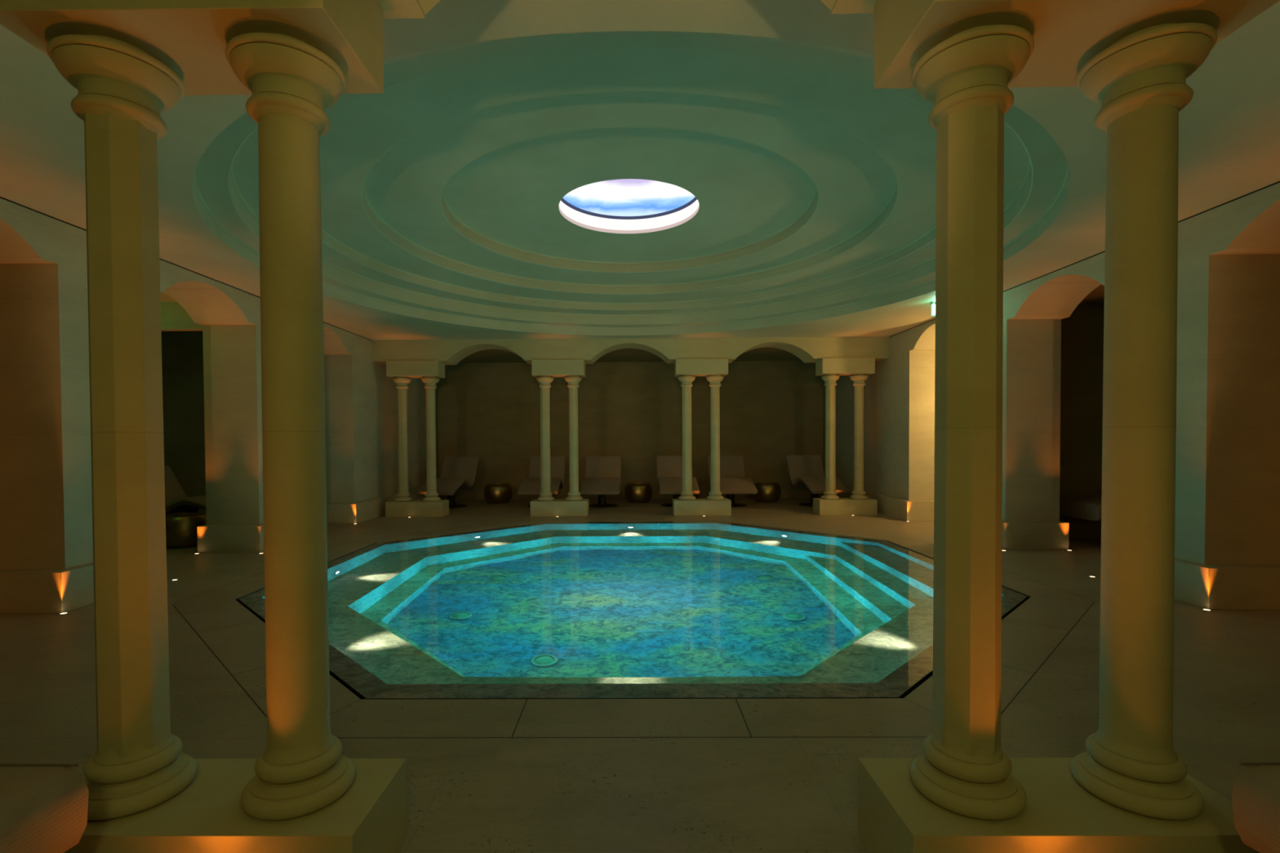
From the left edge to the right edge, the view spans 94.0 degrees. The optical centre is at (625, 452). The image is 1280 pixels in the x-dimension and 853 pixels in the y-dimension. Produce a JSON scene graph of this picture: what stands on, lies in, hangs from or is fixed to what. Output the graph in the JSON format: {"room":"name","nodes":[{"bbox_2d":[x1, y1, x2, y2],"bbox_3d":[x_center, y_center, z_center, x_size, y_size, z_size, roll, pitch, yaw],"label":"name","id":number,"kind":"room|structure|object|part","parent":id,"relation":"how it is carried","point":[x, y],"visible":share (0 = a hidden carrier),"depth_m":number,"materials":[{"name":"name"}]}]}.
{"room":"spa","nodes":[
{"label":"spa","id":0,"kind":"room"},
{"bbox_2d":[160,291,177,302],"bbox_3d":[-7.184,-2.051,7.025,2.750,0.040,2.320,0,1,0],"label":"ceiling","id":1,"kind":"structure","parent":0,"point":[165,297],"depth_m":7.98,"materials":[{"name":"paint"}]},
{"bbox_2d":[160,302,202,331],"bbox_3d":[-7.173,-1.908,8.254,2.750,0.455,0.130,0,1,0],"label":"wall","id":2,"kind":"structure","parent":0,"point":[174,317],"depth_m":8.18,"materials":[{"name":"paint"}]},
{"bbox_2d":[161,330,206,515],"bbox_3d":[-7.165,-0.381,8.274,2.750,3.510,4.950,0,1,0],"label":"wall","id":3,"kind":"structure","parent":0,"point":[182,352],"depth_m":10.65,"materials":[{"name":"paint"}]},
{"bbox_2d":[0,198,426,568],"bbox_3d":[-5.432,-0.369,7.211,0.733,3.510,16.050,0,1,0],"label":"wall","id":4,"kind":"structure","parent":0,"point":[46,491],"depth_m":5.61,"materials":[{"name":"paint"}]},
{"bbox_2d":[0,196,372,341],"bbox_3d":[-5.074,-2.118,7.068,0.004,0.010,9.540,0,1,0],"label":"trim","id":5,"kind":"structure","parent":4,"relation":"attached to","point":[0,197],"depth_m":6.59,"materials":[{"name":"black"}]},
{"bbox_2d":[0,488,425,613],"bbox_3d":[-5.391,1.204,7.242,0.858,0.362,16.010,0,1,0],"label":"baseboard","id":6,"kind":"structure","parent":4,"relation":"attached to","point":[21,590],"depth_m":5.47,"materials":[{"name":"stone"}]},
{"bbox_2d":[376,0,877,18],"bbox_3d":[0.004,-1.843,1.934,10.234,0.412,0.620,0,1,0],"label":"wall","id":7,"kind":"structure","parent":0,"point":[391,9],"depth_m":2.21,"materials":[{"name":"stone"}]},
{"bbox_2d":[435,360,825,499],"bbox_3d":[0.113,-0.557,15.242,10.234,3.510,0.100,0,1,0],"label":"wall","id":8,"kind":"structure","parent":0,"point":[771,411],"depth_m":15.19,"materials":[{"name":"paint"}]},
{"bbox_2d":[372,337,888,365],"bbox_3d":[0.081,-2.045,12.146,10.234,0.412,0.670,0,1,0],"label":"wall","id":9,"kind":"structure","parent":0,"point":[808,349],"depth_m":11.82,"materials":[{"name":"stone"}]},
{"bbox_2d":[0,0,1279,363],"bbox_3d":[0.040,-2.524,7.126,17.200,0.785,16.050,0,1,0],"label":"ceiling","id":10,"kind":"structure","parent":0,"point":[813,184],"depth_m":5.40,"materials":[{"name":"paint"}]},
{"bbox_2d":[558,178,699,233],"bbox_3d":[0.037,-3.083,7.172,2.080,0.330,2.080,0,1,0],"label":"skylight","id":11,"kind":"object","parent":10,"relation":"attached to","point":[623,206],"visible":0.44,"depth_m":7.71,"materials":[{"name":"white"}]},
{"bbox_3d":[0.037,-3.223,7.169,2.080,0.010,2.080,0,1,0],"label":"sky panel","id":12,"kind":"part","parent":11,"relation":"part of","materials":[{"name":"glass"}]},
{"bbox_2d":[930,301,935,315],"bbox_3d":[4.675,-2.110,8.825,0.400,0.200,0.044,-1,1,-20],"label":"exit sign","id":13,"kind":"object","parent":10,"relation":"hanging from","point":[933,303],"visible":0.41,"depth_m":8.76,"materials":[{"name":"white plastic"}]},
{"bbox_3d":[4.676,-2.092,8.825,0.380,0.165,0.024,-1,1,-20],"label":"panel","id":14,"kind":"part","parent":13,"relation":"part of","materials":[{"name":"white plastic"}]},
{"bbox_2d":[0,497,1279,852],"bbox_3d":[0.061,1.387,7.204,17.200,0.060,16.050,0,1,0],"label":"floor","id":15,"kind":"structure","parent":0,"point":[484,775],"depth_m":3.19,"materials":[{"name":"tile"}]},
{"bbox_2d":[0,763,88,852],"bbox_3d":[-1.926,0.935,0.768,0.860,1.120,1.790,0,1,0],"label":"lounger","id":16,"kind":"object","parent":15,"relation":"on","point":[44,806],"visible":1,"depth_m":1.56,"materials":[{"name":"fabric"}]},
{"bbox_2d":[57,612,68,615],"bbox_3d":[-4.939,1.419,5.242,0.068,0.007,0.068,0,1,0],"label":"uplight","id":17,"kind":"object","parent":15,"relation":"on","point":[64,613],"visible":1,"depth_m":5.24,"materials":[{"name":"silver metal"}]},
{"bbox_2d":[164,465,206,514],"bbox_3d":[-6.810,0.788,9.489,1.670,1.120,0.860,0,1,0],"label":"lounger","id":18,"kind":"object","parent":15,"relation":"on","point":[176,500],"visible":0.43,"depth_m":9.45,"materials":[{"name":"grey fabric"}]},
{"bbox_2d":[165,512,206,548],"bbox_3d":[-6.429,1.136,8.693,0.670,0.452,0.670,0,1,0],"label":"table","id":19,"kind":"object","parent":15,"relation":"on","point":[181,531],"visible":0.7,"depth_m":8.45,"materials":[{"name":"brown metal"}]},
{"bbox_2d":[165,512,206,517],"bbox_3d":[-6.431,0.918,8.689,0.540,0.016,0.540,0,1,0],"label":"tray","id":20,"kind":"object","parent":19,"relation":"on","point":[184,514],"depth_m":8.71,"materials":[{"name":"brown metal"}]},
{"bbox_2d":[63,758,407,852],"bbox_3d":[-1.403,1.319,2.056,1.134,0.295,0.444,0,1,0],"label":"plinth","id":21,"kind":"object","parent":15,"relation":"on","point":[208,815],"visible":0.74,"depth_m":1.91,"materials":[{"name":"stone"}]},
{"bbox_2d":[46,34,197,820],"bbox_3d":[-1.696,-0.076,2.031,0.354,2.500,0.354,0,1,0],"label":"column","id":22,"kind":"structure","parent":21,"relation":"on","point":[137,765],"depth_m":1.96,"materials":[{"name":"stone"}]},
{"bbox_2d":[0,0,383,95],"bbox_3d":[-1.418,-1.478,2.001,1.030,0.302,0.444,0,1,0],"label":"block","id":23,"kind":"object","parent":22,"relation":"on","point":[191,37],"visible":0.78,"depth_m":1.88,"materials":[{"name":"stone"}]},
{"bbox_2d":[225,32,355,820],"bbox_3d":[-1.126,-0.079,2.026,0.354,2.500,0.354,0,1,0],"label":"column","id":24,"kind":"structure","parent":21,"relation":"on","point":[302,770],"depth_m":1.95,"materials":[{"name":"stone"}]},
{"bbox_2d":[385,499,448,516],"bbox_3d":[-4.210,1.136,12.079,1.134,0.295,0.444,0,1,0],"label":"plinth","id":25,"kind":"object","parent":15,"relation":"on","point":[415,508],"visible":0.98,"depth_m":11.86,"materials":[{"name":"stone"}]},
{"bbox_2d":[392,376,413,502],"bbox_3d":[-4.503,-0.260,12.054,0.354,2.500,0.354,0,1,0],"label":"column","id":26,"kind":"structure","parent":25,"relation":"on","point":[403,495],"depth_m":11.98,"materials":[{"name":"stone"}]},
{"bbox_2d":[386,360,444,377],"bbox_3d":[-4.225,-1.662,12.024,1.030,0.302,0.444,0,1,0],"label":"block","id":27,"kind":"object","parent":26,"relation":"on","point":[410,369],"visible":0.91,"depth_m":11.80,"materials":[{"name":"stone"}]},
{"bbox_2d":[421,376,440,502],"bbox_3d":[-3.933,-0.263,12.049,0.354,2.500,0.354,0,1,0],"label":"column","id":28,"kind":"structure","parent":25,"relation":"on","point":[430,382],"depth_m":11.97,"materials":[{"name":"stone"}]},
{"bbox_2d":[414,457,479,507],"bbox_3d":[-4.038,0.692,13.639,0.860,1.120,1.670,0,1,6],"label":"lounger","id":29,"kind":"object","parent":15,"relation":"on","point":[457,473],"visible":0.84,"depth_m":14.09,"materials":[{"name":"beige fabric"}]},
{"bbox_3d":[-4.026,1.238,13.745,0.720,0.022,0.720,0,1,6],"label":"plate","id":30,"kind":"part","parent":29,"relation":"part of","materials":[{"name":"black metal"}]},
{"bbox_2d":[484,483,511,503],"bbox_3d":[-3.105,1.004,14.497,0.670,0.452,0.670,0,1,0],"label":"table","id":31,"kind":"object","parent":15,"relation":"on","point":[494,493],"visible":1,"depth_m":14.24,"materials":[{"name":"brown metal"}]},
{"bbox_2d":[486,483,508,484],"bbox_3d":[-3.106,0.786,14.492,0.540,0.016,0.540,0,1,0],"label":"tray","id":32,"kind":"object","parent":31,"relation":"on","point":[491,483],"depth_m":14.60,"materials":[{"name":"brown metal"}]},
{"bbox_2d":[517,456,565,506],"bbox_3d":[-1.884,0.681,13.586,0.860,1.120,1.670,0,1,0],"label":"lounger","id":33,"kind":"object","parent":15,"relation":"on","point":[531,486],"visible":0.77,"depth_m":14.07,"materials":[{"name":"beige fabric"}]},
{"bbox_2d":[530,498,588,516],"bbox_3d":[-1.327,1.121,12.057,1.134,0.295,0.444,0,1,0],"label":"plinth","id":34,"kind":"object","parent":15,"relation":"on","point":[556,507],"visible":1,"depth_m":11.84,"materials":[{"name":"stone"}]},
{"bbox_2d":[536,375,554,501],"bbox_3d":[-1.620,-0.275,12.032,0.354,2.500,0.354,0,1,0],"label":"column","id":35,"kind":"structure","parent":34,"relation":"on","point":[544,381],"depth_m":11.95,"materials":[{"name":"stone"}]},
{"bbox_2d":[564,375,582,501],"bbox_3d":[-1.050,-0.278,12.027,0.354,2.500,0.354,0,1,0],"label":"column","id":36,"kind":"structure","parent":34,"relation":"on","point":[573,381],"depth_m":11.95,"materials":[{"name":"stone"}]},
{"bbox_2d":[531,360,585,377],"bbox_3d":[-1.342,-1.677,12.002,1.030,0.302,0.444,0,1,0],"label":"block","id":37,"kind":"object","parent":36,"relation":"on","point":[553,368],"visible":1,"depth_m":11.78,"materials":[{"name":"stone"}]},
{"bbox_2d":[579,456,621,507],"bbox_3d":[-0.549,0.673,13.616,0.860,1.120,1.670,0,1,0],"label":"lounger","id":38,"kind":"object","parent":15,"relation":"on","point":[602,474],"visible":0.98,"depth_m":13.69,"materials":[{"name":"beige fabric"}]},
{"bbox_3d":[-0.545,1.220,13.721,0.720,0.022,0.720,0,1,0],"label":"plate","id":39,"kind":"part","parent":38,"relation":"part of","materials":[{"name":"black metal"}]},
{"bbox_2d":[235,541,1030,699],"bbox_3d":[0.065,2.111,7.275,7.600,1.490,7.600,0,1,0],"label":"swimming pool","id":40,"kind":"object","parent":15,"relation":"in","point":[332,673],"visible":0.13,"depth_m":3.51,"materials":[{"name":"tile"}]},
{"bbox_2d":[239,521,1026,697],"bbox_3d":[0.061,1.360,7.260,7.528,0.001,7.528,0,1,0],"label":"pool water","id":41,"kind":"object","parent":40,"relation":"in","point":[549,609],"visible":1,"depth_m":5.20,"materials":[{"name":"teal liquid"}]},
{"bbox_2d":[624,482,652,502],"bbox_3d":[0.305,0.986,14.470,0.670,0.452,0.670,0,1,0],"label":"table","id":42,"kind":"object","parent":15,"relation":"on","point":[634,492],"visible":1,"depth_m":14.21,"materials":[{"name":"brown metal"}]},
{"bbox_2d":[626,482,649,484],"bbox_3d":[0.303,0.768,14.466,0.540,0.016,0.540,0,1,0],"label":"tray","id":43,"kind":"object","parent":42,"relation":"on","point":[633,483],"depth_m":14.60,"materials":[{"name":"brown metal"}]},
{"bbox_2d":[656,455,699,506],"bbox_3d":[1.161,0.665,13.603,0.860,1.120,1.670,0,1,0],"label":"lounger","id":44,"kind":"object","parent":15,"relation":"on","point":[668,468],"visible":0.86,"depth_m":14.08,"materials":[{"name":"beige fabric"}]},
{"bbox_3d":[1.165,1.212,13.708,0.720,0.022,0.720,0,1,0],"label":"plate","id":45,"kind":"part","parent":44,"relation":"part of","materials":[{"name":"black metal"}]},
{"bbox_2d":[672,498,731,515],"bbox_3d":[1.520,1.106,12.035,1.134,0.295,0.444,0,1,0],"label":"plinth","id":46,"kind":"object","parent":15,"relation":"on","point":[697,507],"visible":1,"depth_m":11.81,"materials":[{"name":"stone"}]},
{"bbox_2d":[677,374,695,500],"bbox_3d":[1.228,-0.289,12.010,0.354,2.500,0.354,0,1,0],"label":"column","id":47,"kind":"structure","parent":46,"relation":"on","point":[686,494],"depth_m":11.93,"materials":[{"name":"stone"}]},
{"bbox_2d":[674,358,728,376],"bbox_3d":[1.506,-1.692,11.980,1.030,0.302,0.444,0,1,0],"label":"block","id":48,"kind":"object","parent":47,"relation":"on","point":[695,367],"visible":1,"depth_m":11.76,"materials":[{"name":"stone"}]},
{"bbox_2d":[706,374,724,500],"bbox_3d":[1.798,-0.292,12.005,0.354,2.500,0.354,0,1,0],"label":"column","id":49,"kind":"structure","parent":46,"relation":"on","point":[714,380],"depth_m":11.93,"materials":[{"name":"stone"}]},
{"bbox_2d":[706,455,757,506],"bbox_3d":[2.388,0.659,13.553,0.860,1.120,1.670,0,1,0],"label":"lounger","id":50,"kind":"object","parent":15,"relation":"on","point":[733,480],"visible":0.71,"depth_m":13.54,"materials":[{"name":"beige fabric"}]},
{"bbox_3d":[2.390,1.206,13.659,0.720,0.022,0.720,0,1,0],"label":"plate","id":51,"kind":"part","parent":50,"relation":"part of","materials":[{"name":"black metal"}]},
{"bbox_2d":[753,482,781,502],"bbox_3d":[3.414,0.970,14.447,0.670,0.452,0.670,0,1,0],"label":"table","id":52,"kind":"object","parent":15,"relation":"on","point":[767,492],"visible":0.95,"depth_m":14.18,"materials":[{"name":"brown metal"}]},
{"bbox_2d":[755,482,777,484],"bbox_3d":[3.413,0.752,14.442,0.540,0.016,0.540,0,1,0],"label":"tray","id":53,"kind":"object","parent":52,"relation":"on","point":[756,482],"depth_m":14.40,"materials":[{"name":"brown metal"}]},
{"bbox_2d":[786,454,851,506],"bbox_3d":[4.331,0.649,13.555,0.860,1.120,1.670,0,1,-5],"label":"lounger","id":54,"kind":"object","parent":15,"relation":"on","point":[805,471],"visible":0.79,"depth_m":14.04,"materials":[{"name":"beige fabric"}]},
{"bbox_3d":[4.326,1.196,13.660,0.720,0.022,0.720,0,1,-5],"label":"plate","id":55,"kind":"part","parent":54,"relation":"part of","materials":[{"name":"black metal"}]},
{"bbox_2d":[813,497,877,515],"bbox_3d":[4.404,1.092,12.013,1.134,0.295,0.444,0,1,0],"label":"plinth","id":56,"kind":"object","parent":15,"relation":"on","point":[842,506],"visible":1,"depth_m":11.79,"materials":[{"name":"stone"}]},
{"bbox_2d":[821,373,839,499],"bbox_3d":[4.111,-0.304,11.987,0.354,2.500,0.354,0,1,0],"label":"column","id":57,"kind":"structure","parent":56,"relation":"on","point":[830,493],"depth_m":11.91,"materials":[{"name":"stone"}]},
{"bbox_2d":[849,373,868,499],"bbox_3d":[4.681,-0.307,11.983,0.354,2.500,0.354,0,1,0],"label":"column","id":58,"kind":"structure","parent":56,"relation":"on","point":[858,493],"depth_m":11.90,"materials":[{"name":"stone"}]},
{"bbox_2d":[815,357,875,375],"bbox_3d":[4.389,-1.706,11.957,1.030,0.302,0.444,0,1,0],"label":"block","id":59,"kind":"object","parent":58,"relation":"on","point":[844,366],"visible":0.96,"depth_m":11.73,"materials":[{"name":"stone"}]},
{"bbox_2d":[857,757,1259,852],"bbox_3d":[1.444,1.305,2.034,1.134,0.295,0.444,0,1,0],"label":"plinth","id":60,"kind":"object","parent":15,"relation":"on","point":[1059,815],"visible":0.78,"depth_m":1.89,"materials":[{"name":"stone"}]},
{"bbox_2d":[909,24,1034,820],"bbox_3d":[1.152,-0.091,2.009,0.354,2.500,0.354,0,1,0],"label":"column","id":61,"kind":"structure","parent":60,"relation":"on","point":[963,769],"depth_m":1.93,"materials":[{"name":"stone"}]},
{"bbox_2d":[1071,22,1217,820],"bbox_3d":[1.722,-0.094,2.005,0.354,2.500,0.354,0,1,0],"label":"column","id":62,"kind":"structure","parent":60,"relation":"on","point":[1131,763],"depth_m":1.93,"materials":[{"name":"stone"}]},
{"bbox_2d":[874,0,1279,88],"bbox_3d":[1.429,-1.493,1.979,1.030,0.302,0.444,0,1,0],"label":"block","id":63,"kind":"object","parent":62,"relation":"on","point":[1067,34],"visible":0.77,"depth_m":1.88,"materials":[{"name":"stone"}]},
{"bbox_2d":[1059,493,1102,520],"bbox_3d":[7.232,0.735,8.422,1.790,1.120,0.860,0,1,0],"label":"lounger","id":64,"kind":"object","parent":15,"relation":"on","point":[1088,508],"visible":0.1,"depth_m":8.38,"materials":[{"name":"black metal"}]},
{"bbox_2d":[1231,762,1279,852],"bbox_3d":[2.079,0.915,0.737,0.860,1.120,1.790,0,1,0],"label":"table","id":65,"kind":"object","parent":15,"relation":"on","point":[1255,790],"visible":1,"depth_m":1.58,"materials":[{"name":"fabric"}]},
{"bbox_2d":[835,182,1279,564],"bbox_3d":[5.535,-0.425,7.126,0.733,3.510,16.050,0,1,0],"label":"wall","id":66,"kind":"structure","parent":0,"point":[1228,445],"depth_m":5.47,"materials":[{"name":"paint"}]},
{"bbox_2d":[836,487,1279,609],"bbox_3d":[5.510,1.148,7.157,0.858,0.362,16.010,0,1,0],"label":"baseboard","id":67,"kind":"structure","parent":66,"relation":"attached to","point":[1210,587],"depth_m":5.36,"materials":[{"name":"stone"}]},
{"bbox_2d":[889,181,1279,337],"bbox_3d":[5.156,-2.170,6.989,0.004,0.010,9.540,0,1,0],"label":"trim","id":68,"kind":"structure","parent":66,"relation":"attached to","point":[1278,181],"depth_m":5.53,"materials":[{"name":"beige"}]},
{"bbox_2d":[1059,303,1104,537],"bbox_3d":[7.278,-0.439,7.333,2.750,3.510,3.290,0,1,0],"label":"wall","id":69,"kind":"structure","parent":0,"point":[1082,332],"depth_m":8.88,"materials":[{"name":"paint"}]}
]}

